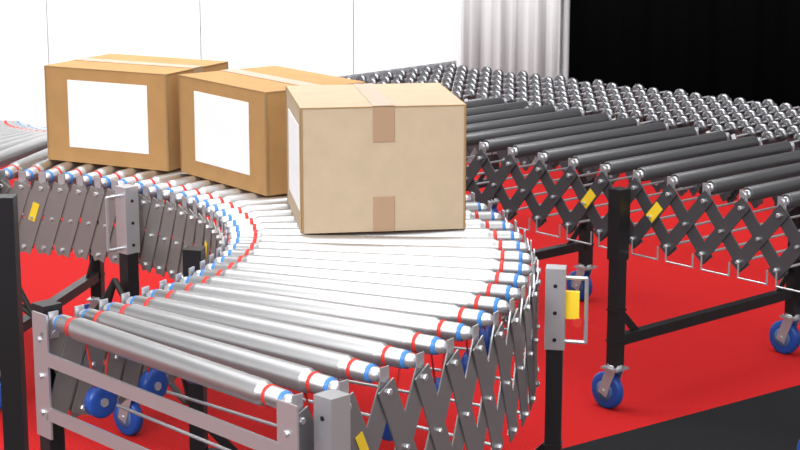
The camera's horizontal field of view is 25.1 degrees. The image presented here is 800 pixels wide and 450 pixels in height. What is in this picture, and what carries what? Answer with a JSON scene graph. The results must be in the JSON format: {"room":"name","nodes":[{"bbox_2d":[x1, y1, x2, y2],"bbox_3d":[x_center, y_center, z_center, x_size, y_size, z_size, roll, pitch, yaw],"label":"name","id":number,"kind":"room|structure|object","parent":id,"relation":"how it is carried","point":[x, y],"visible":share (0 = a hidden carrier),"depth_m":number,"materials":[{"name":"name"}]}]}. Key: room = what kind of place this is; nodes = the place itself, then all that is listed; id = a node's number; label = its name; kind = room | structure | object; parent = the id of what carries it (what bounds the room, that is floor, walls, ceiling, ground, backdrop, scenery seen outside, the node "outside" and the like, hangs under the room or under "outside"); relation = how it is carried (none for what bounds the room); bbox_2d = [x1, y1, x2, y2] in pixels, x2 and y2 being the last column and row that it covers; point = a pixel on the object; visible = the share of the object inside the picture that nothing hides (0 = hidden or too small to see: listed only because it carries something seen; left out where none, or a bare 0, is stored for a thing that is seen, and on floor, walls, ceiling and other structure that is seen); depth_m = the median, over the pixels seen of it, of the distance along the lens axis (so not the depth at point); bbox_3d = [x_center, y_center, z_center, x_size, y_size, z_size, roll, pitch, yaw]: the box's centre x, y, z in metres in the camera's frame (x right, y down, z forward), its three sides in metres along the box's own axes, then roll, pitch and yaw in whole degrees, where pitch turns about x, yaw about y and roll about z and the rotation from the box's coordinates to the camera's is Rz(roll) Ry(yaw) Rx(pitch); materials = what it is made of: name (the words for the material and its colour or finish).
{"room":"warehouse","nodes":[
{"label":"warehouse","id":0,"kind":"room"},
{"bbox_2d":[0,0,569,126],"bbox_3d":[0.173,-2.176,11.859,15.347,3.500,0.100,0,12,0],"label":"wall","id":1,"kind":"structure","parent":0,"point":[327,37],"depth_m":12.01,"materials":[{"name":"white paint"}]},
{"bbox_2d":[0,162,799,449],"bbox_3d":[0.000,0.726,6.811,14.000,0.020,17.000,0,12,0],"label":"floor","id":2,"kind":"structure","parent":0,"point":[719,384],"depth_m":7.42,"materials":[{"name":"carpet"}]},
{"bbox_2d":[0,120,588,449],"bbox_3d":[-0.733,0.260,6.225,1.950,1.140,4.529,-6,14,-27],"label":"conveyor","id":3,"kind":"object","parent":2,"relation":"on","point":[274,304],"visible":0.87,"depth_m":4.95,"materials":[{"name":"silver metal"}]},
{"bbox_2d":[44,54,227,170],"bbox_3d":[-1.001,-0.440,6.886,0.555,0.362,0.425,6,14,26],"label":"cardboard box","id":4,"kind":"object","parent":3,"relation":"on","point":[122,110],"visible":0.87,"depth_m":6.70,"materials":[{"name":"beige cardboard"}]},
{"bbox_2d":[178,66,365,195],"bbox_3d":[-0.462,-0.350,6.474,0.425,0.362,0.575,-9,15,-36],"label":"cardboard box","id":5,"kind":"object","parent":3,"relation":"on","point":[233,121],"visible":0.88,"depth_m":6.32,"materials":[{"name":"beige cardboard"}]},
{"bbox_2d":[286,83,466,233],"bbox_3d":[-0.087,-0.227,5.825,0.520,0.397,0.505,-2,12,-8],"label":"cardboard box","id":6,"kind":"object","parent":3,"relation":"on","point":[363,157],"visible":1,"depth_m":5.59,"materials":[{"name":"beige cardboard"}]},
{"bbox_2d":[461,0,560,163],"bbox_3d":[0.725,-1.976,11.645,0.650,3.200,0.099,0,12,0],"label":"curtain","id":7,"kind":"object","parent":2,"relation":"on","point":[514,36],"visible":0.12,"depth_m":11.80,"materials":[{"name":"white fabric"}]},
{"bbox_2d":[560,0,569,166],"bbox_3d":[1.080,-1.951,11.529,0.056,3.200,0.056,0,12,0],"label":"support pole","id":8,"kind":"object","parent":2,"relation":"on","point":[566,26],"visible":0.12,"depth_m":11.68,"materials":[{"name":"silver metal"}]},
{"bbox_2d":[336,60,799,212],"bbox_3d":[1.074,-0.168,8.686,2.972,0.926,1.062,11,17,42],"label":"conveyor","id":9,"kind":"object","parent":2,"relation":"on","point":[768,121],"visible":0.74,"depth_m":8.54,"materials":[{"name":"silver metal"}]},
{"bbox_2d":[464,97,799,449],"bbox_3d":[1.018,0.121,7.359,1.182,0.927,2.740,-11,16,-40],"label":"conveyor","id":10,"kind":"object","parent":2,"relation":"on","point":[652,151],"visible":0.7,"depth_m":7.03,"materials":[{"name":"grey metal"}]},
{"bbox_2d":[569,0,799,142],"bbox_3d":[3.805,-1.976,11.644,5.391,3.200,0.038,0,12,0],"label":"curtain","id":11,"kind":"object","parent":2,"relation":"on","point":[749,50],"visible":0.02,"depth_m":11.82,"materials":[{"name":"black fabric"}]}
]}

